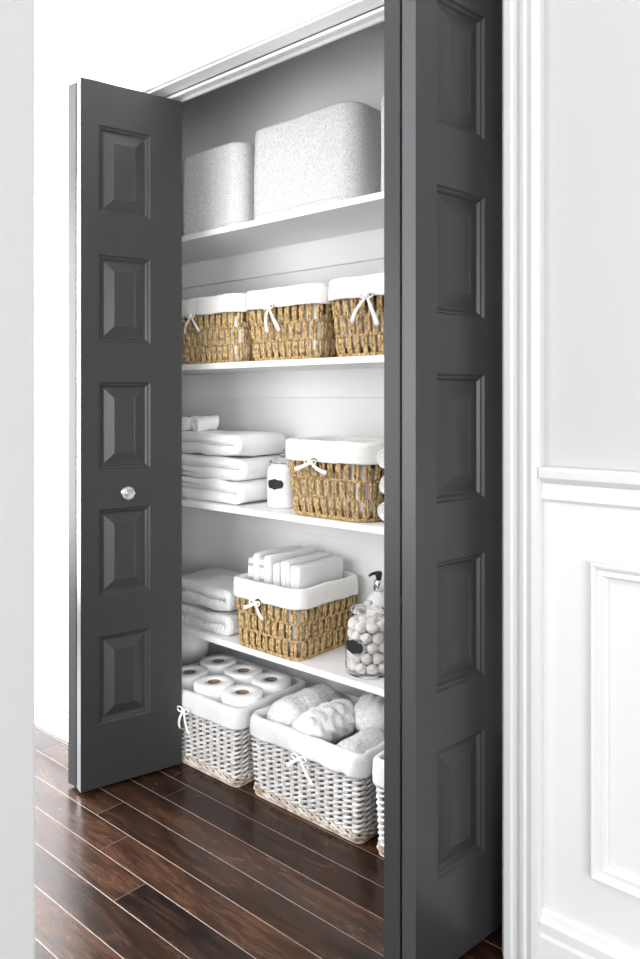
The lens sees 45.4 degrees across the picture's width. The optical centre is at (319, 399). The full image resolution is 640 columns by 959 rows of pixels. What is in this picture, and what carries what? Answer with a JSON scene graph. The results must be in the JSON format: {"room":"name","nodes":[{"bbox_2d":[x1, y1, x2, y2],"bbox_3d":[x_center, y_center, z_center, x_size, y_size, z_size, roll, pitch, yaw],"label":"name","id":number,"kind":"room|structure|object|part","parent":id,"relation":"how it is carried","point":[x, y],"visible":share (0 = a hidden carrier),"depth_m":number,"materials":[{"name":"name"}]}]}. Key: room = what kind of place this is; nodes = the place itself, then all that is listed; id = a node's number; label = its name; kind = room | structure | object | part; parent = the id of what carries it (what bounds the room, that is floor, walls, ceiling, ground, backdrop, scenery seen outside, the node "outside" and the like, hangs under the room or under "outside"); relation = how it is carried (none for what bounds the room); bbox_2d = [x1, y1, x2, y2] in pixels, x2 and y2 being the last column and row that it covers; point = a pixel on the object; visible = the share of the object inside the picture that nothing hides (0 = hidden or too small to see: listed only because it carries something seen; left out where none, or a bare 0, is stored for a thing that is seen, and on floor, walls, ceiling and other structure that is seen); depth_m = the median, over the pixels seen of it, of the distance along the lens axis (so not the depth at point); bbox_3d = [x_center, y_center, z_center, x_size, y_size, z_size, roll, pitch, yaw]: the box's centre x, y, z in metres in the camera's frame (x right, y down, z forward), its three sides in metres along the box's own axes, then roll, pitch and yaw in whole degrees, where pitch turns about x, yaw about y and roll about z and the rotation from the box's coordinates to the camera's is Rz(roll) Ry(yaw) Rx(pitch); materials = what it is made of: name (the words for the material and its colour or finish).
{"room":"hallway","nodes":[
{"label":"hallway","id":0,"kind":"room"},
{"bbox_2d":[0,0,34,958],"bbox_3d":[-0.489,-0.120,0.931,0.278,2.460,0.156,0,0,41],"label":"wall","id":1,"kind":"structure","parent":0,"point":[17,17],"depth_m":0.88,"materials":[{"name":"grey paint"}]},
{"bbox_2d":[35,0,50,10],"bbox_3d":[-0.739,-1.375,-0.084,9.400,0.050,5.300,0,0,41],"label":"ceiling","id":2,"kind":"structure","parent":0,"point":[38,3],"depth_m":2.60,"materials":[{"name":"white paint"}]},
{"bbox_2d":[35,0,123,696],"bbox_3d":[-1.786,-0.120,3.456,3.158,2.460,0.155,0,0,41],"label":"wall","id":3,"kind":"structure","parent":0,"point":[75,39],"depth_m":2.57,"materials":[{"name":"white paint"}]},
{"bbox_2d":[35,681,67,741],"bbox_3d":[-1.892,1.043,3.432,3.030,0.134,0.021,0,0,41],"label":"baseboard","id":4,"kind":"structure","parent":3,"relation":"attached to","point":[51,706],"depth_m":2.55,"materials":[{"name":"white paint"}]},
{"bbox_2d":[35,724,503,958],"bbox_3d":[-0.739,1.125,-0.084,9.400,0.030,5.300,0,0,41],"label":"floor","id":5,"kind":"structure","parent":0,"point":[179,861],"depth_m":1.78,"materials":[{"name":"brown wood"}]},
{"bbox_2d":[177,658,306,787],"bbox_3d":[-0.293,0.993,2.406,0.421,0.233,0.341,0,0,41],"label":"wicker basket","id":6,"kind":"object","parent":5,"relation":"on","point":[216,742],"visible":0.41,"depth_m":2.23,"materials":[{"name":"white wicker"}]},
{"bbox_2d":[182,633,208,665],"bbox_3d":[-0.560,0.943,2.811,0.382,0.333,0.238,0,0,41],"label":"cloth bundle","id":7,"kind":"object","parent":6,"relation":"in","point":[194,649],"visible":0.09,"depth_m":2.67,"materials":[{"name":"white fabric"}]},
{"bbox_2d":[182,665,208,691],"bbox_3d":[-0.418,0.916,2.444,0.125,0.100,0.124,0,0,28],"label":"toilet roll","id":8,"kind":"object","parent":6,"relation":"in","point":[190,673],"visible":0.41,"depth_m":2.42,"materials":[{"name":"white paper"}]},
{"bbox_2d":[194,674,234,702],"bbox_3d":[-0.325,0.914,2.354,0.124,0.100,0.125,0,0,-10],"label":"toilet roll","id":9,"kind":"object","parent":6,"relation":"in","point":[211,686],"visible":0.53,"depth_m":2.32,"materials":[{"name":"white paper"}]},
{"bbox_2d":[199,654,236,674],"bbox_3d":[-0.338,0.914,2.542,0.124,0.100,0.125,0,0,-37],"label":"toilet roll","id":10,"kind":"object","parent":6,"relation":"in","point":[216,664],"visible":0.48,"depth_m":2.52,"materials":[{"name":"white paper"}]},
{"bbox_2d":[221,684,262,732],"bbox_3d":[-0.231,0.915,2.272,0.124,0.100,0.125,0,0,41],"label":"toilet roll","id":11,"kind":"object","parent":6,"relation":"in","point":[239,695],"visible":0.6,"depth_m":2.25,"materials":[{"name":"white paper"}]},
{"bbox_2d":[224,663,261,684],"bbox_3d":[-0.246,0.915,2.455,0.124,0.100,0.125,0,0,15],"label":"toilet roll","id":12,"kind":"object","parent":6,"relation":"in","point":[242,673],"visible":0.46,"depth_m":2.43,"materials":[{"name":"white paper"}]},
{"bbox_2d":[251,672,290,697],"bbox_3d":[-0.152,0.913,2.372,0.125,0.100,0.124,0,0,-23],"label":"toilet roll","id":13,"kind":"object","parent":6,"relation":"in","point":[269,682],"visible":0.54,"depth_m":2.35,"materials":[{"name":"white paper"}]},
{"bbox_2d":[250,689,383,843],"bbox_3d":[0.044,0.994,2.131,0.436,0.231,0.346,0,0,41],"label":"wicker basket","id":14,"kind":"object","parent":5,"relation":"on","point":[330,786],"visible":0.52,"depth_m":1.99,"materials":[{"name":"white wicker"}]},
{"bbox_2d":[267,684,340,726],"bbox_3d":[-0.043,0.904,2.204,0.145,0.128,0.252,0,0,41],"label":"rolled blanket","id":15,"kind":"object","parent":14,"relation":"in","point":[287,709],"visible":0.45,"depth_m":2.15,"materials":[{"name":"white fabric"}]},
{"bbox_2d":[292,698,356,743],"bbox_3d":[0.020,0.895,2.110,0.128,0.114,0.207,0,0,44],"label":"rolled blanket","id":16,"kind":"object","parent":14,"relation":"in","point":[333,721],"visible":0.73,"depth_m":2.07,"materials":[{"name":"white fabric"}]},
{"bbox_2d":[337,727,383,753],"bbox_3d":[0.112,0.929,2.016,0.109,0.096,0.185,0,0,41],"label":"rolled blanket","id":17,"kind":"object","parent":14,"relation":"in","point":[367,738],"visible":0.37,"depth_m":2.00,"materials":[{"name":"white fabric"}]},
{"bbox_2d":[354,693,383,731],"bbox_3d":[0.156,0.886,2.135,0.137,0.120,0.140,0,0,-19],"label":"rolled blanket","id":18,"kind":"object","parent":14,"relation":"in","point":[369,709],"visible":0.46,"depth_m":2.09,"materials":[{"name":"white fabric"}]},
{"bbox_2d":[372,750,383,856],"bbox_3d":[0.359,0.988,1.852,0.392,0.242,0.341,0,0,41],"label":"wicker basket","id":19,"kind":"object","parent":5,"relation":"on","point":[378,762],"visible":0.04,"depth_m":1.85,"materials":[{"name":"white wicker"}]},
{"bbox_2d":[182,21,383,696],"bbox_3d":[0.095,-0.120,2.476,2.120,2.460,0.060,0,0,41],"label":"wall","id":20,"kind":"structure","parent":0,"point":[350,67],"depth_m":2.63,"materials":[{"name":"white paint"}]},
{"bbox_2d":[182,191,383,288],"bbox_3d":[-0.022,-0.487,2.342,2.000,0.109,0.295,0,0,41],"label":"closet shelf","id":21,"kind":"object","parent":20,"relation":"attached to","point":[348,231],"visible":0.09,"depth_m":2.46,"materials":[{"name":"white paint"}]},
{"bbox_2d":[182,142,254,235],"bbox_3d":[-0.296,-0.679,2.575,0.309,0.273,0.229,0,0,41],"label":"fabric bin","id":22,"kind":"object","parent":21,"relation":"on","point":[218,182],"visible":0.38,"depth_m":2.45,"materials":[{"name":"white fabric"}]},
{"bbox_2d":[253,101,380,219],"bbox_3d":[-0.006,-0.684,2.292,0.429,0.281,0.194,0,0,41],"label":"fabric bin","id":23,"kind":"object","parent":21,"relation":"on","point":[332,153],"visible":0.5,"depth_m":2.17,"materials":[{"name":"white fabric"}]},
{"bbox_2d":[381,96,383,191],"bbox_3d":[0.342,-0.675,2.007,0.334,0.263,0.229,0,0,41],"label":"fabric bin","id":24,"kind":"object","parent":21,"relation":"on","point":[382,99],"visible":0.05,"depth_m":2.02,"materials":[{"name":"white fabric"}]},
{"bbox_2d":[182,355,383,397],"bbox_3d":[-0.022,-0.062,2.342,2.000,0.109,0.295,0,0,41],"label":"closet shelf","id":25,"kind":"object","parent":20,"relation":"attached to","point":[352,376],"visible":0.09,"depth_m":2.50,"materials":[{"name":"white paint"}]},
{"bbox_2d":[182,293,254,363],"bbox_3d":[-0.301,-0.228,2.559,0.334,0.220,0.271,0,0,41],"label":"seagrass basket","id":26,"kind":"object","parent":25,"relation":"on","point":[215,329],"visible":0.63,"depth_m":2.45,"materials":[{"name":"wicker"}]},
{"bbox_2d":[246,283,337,360],"bbox_3d":[-0.051,-0.228,2.339,0.332,0.220,0.275,0,0,41],"label":"seagrass basket","id":27,"kind":"object","parent":25,"relation":"on","point":[294,321],"visible":0.72,"depth_m":2.23,"materials":[{"name":"wicker"}]},
{"bbox_2d":[328,273,383,356],"bbox_3d":[0.203,-0.228,2.116,0.335,0.220,0.272,0,0,41],"label":"seagrass basket","id":28,"kind":"object","parent":25,"relation":"on","point":[357,308],"visible":0.41,"depth_m":2.07,"materials":[{"name":"wicker"}]},
{"bbox_2d":[182,497,383,544],"bbox_3d":[-0.022,0.386,2.342,2.000,0.109,0.295,0,0,41],"label":"closet shelf","id":29,"kind":"object","parent":20,"relation":"attached to","point":[256,512],"visible":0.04,"depth_m":2.40,"materials":[{"name":"white paint"}]},
{"bbox_2d":[182,475,266,504],"bbox_3d":[-0.315,0.293,2.579,0.381,0.082,0.224,0,0,42],"label":"bath towel","id":30,"kind":"object","parent":29,"relation":"on","point":[207,489],"visible":0.7,"depth_m":2.45,"materials":[{"name":"white fabric"}]},
{"bbox_2d":[182,453,279,480],"bbox_3d":[-0.308,0.217,2.582,0.377,0.082,0.225,0,0,40],"label":"bath towel","id":31,"kind":"object","parent":30,"relation":"on","point":[198,465],"visible":0.74,"depth_m":2.46,"materials":[{"name":"white fabric"}]},
{"bbox_2d":[182,430,285,455],"bbox_3d":[-0.311,0.142,2.577,0.374,0.081,0.222,0,0,42],"label":"bath towel","id":32,"kind":"object","parent":31,"relation":"on","point":[209,442],"visible":0.94,"depth_m":2.46,"materials":[{"name":"white fabric"}]},
{"bbox_2d":[182,416,199,430],"bbox_3d":[-0.433,0.080,2.612,0.054,0.053,0.094,0,0,34],"label":"washcloth","id":33,"kind":"object","parent":32,"relation":"on","point":[186,421],"visible":0.52,"depth_m":2.58,"materials":[{"name":"white fabric"}]},
{"bbox_2d":[191,415,218,431],"bbox_3d":[-0.387,0.081,2.574,0.093,0.062,0.057,0,0,-43],"label":"washcloth","id":34,"kind":"object","parent":32,"relation":"on","point":[202,423],"visible":0.99,"depth_m":2.56,"materials":[{"name":"white fabric"}]},
{"bbox_2d":[267,454,293,507],"bbox_3d":[-0.115,0.249,2.376,0.100,0.162,0.101,0,0,41],"label":"lidded jar","id":35,"kind":"object","parent":29,"relation":"on","point":[279,491],"visible":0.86,"depth_m":2.33,"materials":[{"name":"white ceramic"}]},
{"bbox_3d":[-0.114,0.191,2.376,0.090,0.022,0.090,0,0,41],"label":"lid","id":36,"kind":"part","parent":35,"relation":"part of","materials":[{"name":"clear glass"}]},
{"bbox_2d":[285,435,383,521],"bbox_3d":[0.076,0.220,2.205,0.347,0.220,0.282,0,0,41],"label":"seagrass basket","id":37,"kind":"object","parent":29,"relation":"on","point":[333,477],"visible":0.72,"depth_m":2.10,"materials":[{"name":"wicker"}]},
{"bbox_2d":[378,502,383,520],"bbox_3d":[0.240,0.296,2.086,0.064,0.063,0.203,0,0,41],"label":"rolled towel","id":38,"kind":"object","parent":29,"relation":"on","point":[381,506],"visible":0.03,"depth_m":2.02,"materials":[{"name":"white fabric"}]},
{"bbox_2d":[379,476,383,493],"bbox_3d":[0.243,0.225,2.083,0.064,0.065,0.204,0,0,41],"label":"rolled towel","id":39,"kind":"object","parent":38,"relation":"on","point":[381,484],"visible":0.02,"depth_m":2.02,"materials":[{"name":"white fabric"}]},
{"bbox_2d":[377,449,383,468],"bbox_3d":[0.239,0.157,2.087,0.064,0.063,0.203,0,0,41],"label":"rolled towel","id":40,"kind":"object","parent":39,"relation":"on","point":[380,458],"visible":0.02,"depth_m":2.02,"materials":[{"name":"white fabric"}]},
{"bbox_2d":[182,624,383,696],"bbox_3d":[-0.022,0.805,2.342,2.000,0.109,0.295,0,0,41],"label":"closet shelf","id":41,"kind":"object","parent":20,"relation":"attached to","point":[330,665],"visible":0.04,"depth_m":2.20,"materials":[{"name":"white paint"}]},
{"bbox_2d":[182,602,238,635],"bbox_3d":[-0.338,0.720,2.598,0.346,0.074,0.227,0,0,42],"label":"folded towel","id":42,"kind":"object","parent":41,"relation":"on","point":[225,623],"visible":0.44,"depth_m":2.48,"materials":[{"name":"white fabric"}]},
{"bbox_2d":[182,567,241,610],"bbox_3d":[-0.339,0.643,2.609,0.342,0.093,0.227,0,0,40],"label":"folded towel","id":43,"kind":"object","parent":42,"relation":"on","point":[212,588],"visible":0.6,"depth_m":2.53,"materials":[{"name":"white fabric"}]},
{"bbox_2d":[233,571,357,660],"bbox_3d":[-0.081,0.644,2.358,0.301,0.212,0.327,0,0,41],"label":"seagrass basket","id":44,"kind":"object","parent":41,"relation":"on","point":[285,623],"visible":0.85,"depth_m":2.25,"materials":[{"name":"wicker"}]},
{"bbox_2d":[248,557,252,580],"bbox_3d":[-0.151,0.587,2.439,0.026,0.207,0.215,0,0,39],"label":"folded cloth","id":45,"kind":"object","parent":44,"relation":"in","point":[250,560],"visible":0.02,"depth_m":2.36,"materials":[{"name":"fabric"}]},
{"bbox_2d":[260,550,289,582],"bbox_3d":[-0.114,0.582,2.406,0.025,0.207,0.202,0,0,40],"label":"folded cloth","id":46,"kind":"object","parent":44,"relation":"in","point":[261,558],"visible":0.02,"depth_m":2.33,"materials":[{"name":"fabric"}]},
{"bbox_2d":[253,545,301,581],"bbox_3d":[-0.133,0.578,2.421,0.026,0.219,0.209,0,0,40],"label":"folded cloth","id":47,"kind":"object","parent":44,"relation":"in","point":[256,557],"visible":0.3,"depth_m":2.35,"materials":[{"name":"white fabric"}]},
{"bbox_2d":[264,546,314,584],"bbox_3d":[-0.092,0.579,2.388,0.029,0.221,0.215,0,0,41],"label":"folded cloth","id":48,"kind":"object","parent":44,"relation":"in","point":[269,560],"visible":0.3,"depth_m":2.33,"materials":[{"name":"white fabric"}]},
{"bbox_2d":[273,552,317,585],"bbox_3d":[-0.070,0.583,2.369,0.028,0.196,0.210,0,0,39],"label":"folded cloth","id":49,"kind":"object","parent":44,"relation":"in","point":[277,566],"visible":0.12,"depth_m":2.29,"materials":[{"name":"white fabric"}]},
{"bbox_2d":[281,551,329,588],"bbox_3d":[-0.041,0.585,2.344,0.036,0.215,0.203,0,0,39],"label":"folded cloth","id":50,"kind":"object","parent":44,"relation":"in","point":[285,565],"visible":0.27,"depth_m":2.28,"materials":[{"name":"white fabric"}]},
{"bbox_2d":[290,556,342,588],"bbox_3d":[-0.008,0.588,2.314,0.042,0.205,0.216,0,0,40],"label":"folded cloth","id":51,"kind":"object","parent":44,"relation":"in","point":[307,575],"visible":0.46,"depth_m":2.29,"materials":[{"name":"white fabric"}]},
{"bbox_2d":[345,600,383,678],"bbox_3d":[0.134,0.653,2.113,0.128,0.196,0.129,0,0,41],"label":"lidded jar","id":52,"kind":"object","parent":41,"relation":"on","point":[364,628],"visible":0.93,"depth_m":2.06,"materials":[{"name":"clear glass"}]},
{"bbox_3d":[0.134,0.578,2.114,0.101,0.022,0.101,0,0,41],"label":"lid","id":53,"kind":"part","parent":52,"relation":"part of","materials":[{"name":"clear glass"}]},
{"bbox_3d":[0.134,0.561,2.114,0.024,0.012,0.024,0,0,41],"label":"lid knob","id":54,"kind":"part","parent":52,"relation":"part of","materials":[{"name":"clear glass"}]},
{"bbox_2d":[366,571,383,605],"bbox_3d":[0.173,0.626,2.249,0.076,0.248,0.076,0,0,41],"label":"pump bottle","id":55,"kind":"object","parent":41,"relation":"on","point":[377,597],"visible":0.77,"depth_m":2.23,"materials":[{"name":"white"}]},
{"bbox_2d":[124,0,639,471],"bbox_3d":[1.165,-0.120,0.907,4.642,2.460,0.100,0,0,41],"label":"wall","id":56,"kind":"structure","parent":0,"point":[592,47],"depth_m":1.43,"materials":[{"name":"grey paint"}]},
{"bbox_2d":[105,0,355,92],"bbox_3d":[-0.126,-0.972,1.956,1.469,0.082,0.024,0,0,41],"label":"trim","id":57,"kind":"structure","parent":56,"relation":"attached to","point":[276,17],"depth_m":2.06,"materials":[{"name":"white paint"}]},
{"bbox_2d":[166,5,383,101],"bbox_3d":[-0.074,-0.919,2.014,1.293,0.012,0.042,0,0,41],"label":"door track","id":58,"kind":"object","parent":56,"relation":"attached to","point":[372,17],"visible":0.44,"depth_m":2.03,"materials":[{"name":"white paint"}]},
{"bbox_2d":[68,77,181,792],"bbox_3d":[-0.581,0.098,2.266,0.180,2.004,0.305,0,0,41],"label":"door","id":59,"kind":"structure","parent":58,"relation":"hanging from","point":[125,144],"depth_m":2.21,"materials":[{"name":"grey paint"}]},
{"bbox_3d":[-0.548,0.267,2.190,0.039,0.039,0.023,0,0,-35],"label":"knob","id":60,"kind":"part","parent":59,"relation":"part of","materials":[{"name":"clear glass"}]},
{"bbox_2d":[384,0,501,958],"bbox_3d":[0.242,0.098,1.553,0.144,2.004,0.277,0,0,41],"label":"door","id":61,"kind":"structure","parent":58,"relation":"hanging from","point":[443,58],"depth_m":1.48,"materials":[{"name":"grey paint"}]},
{"bbox_2d":[147,0,502,952],"bbox_3d":[-0.086,0.086,2.002,1.317,2.047,0.106,0,0,41],"label":"trim","id":62,"kind":"structure","parent":56,"relation":"attached to","point":[358,7],"depth_m":1.99,"materials":[{"name":"white paint"}]},
{"bbox_2d":[503,0,543,958],"bbox_3d":[0.396,0.049,1.499,0.082,2.123,0.024,0,0,41],"label":"trim","id":63,"kind":"structure","parent":56,"relation":"attached to","point":[523,20],"depth_m":1.49,"materials":[{"name":"white paint"}]},
{"bbox_2d":[538,466,639,509],"bbox_3d":[1.647,0.162,0.400,3.249,0.067,0.028,0,0,41],"label":"trim","id":64,"kind":"structure","parent":56,"relation":"attached to","point":[581,486],"depth_m":1.40,"materials":[{"name":"white paint"}]},
{"bbox_2d":[539,905,639,958],"bbox_3d":[1.648,1.043,0.401,3.249,0.134,0.021,0,0,41],"label":"baseboard","id":65,"kind":"structure","parent":56,"relation":"attached to","point":[562,936],"depth_m":1.42,"materials":[{"name":"white paint"}]},
{"bbox_2d":[544,501,639,948],"bbox_3d":[1.655,0.645,0.409,3.249,0.930,0.004,0,0,41],"label":"wainscot panel","id":66,"kind":"object","parent":56,"relation":"attached to","point":[575,535],"visible":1,"depth_m":1.43,"materials":[{"name":"white paint"}]},
{"bbox_2d":[590,561,639,898],"bbox_3d":[1.057,0.588,0.920,1.483,0.580,0.019,0,0,41],"label":"trim","id":67,"kind":"structure","parent":56,"relation":"attached to","point":[601,573],"depth_m":1.39,"materials":[{"name":"white paint"}]}
]}

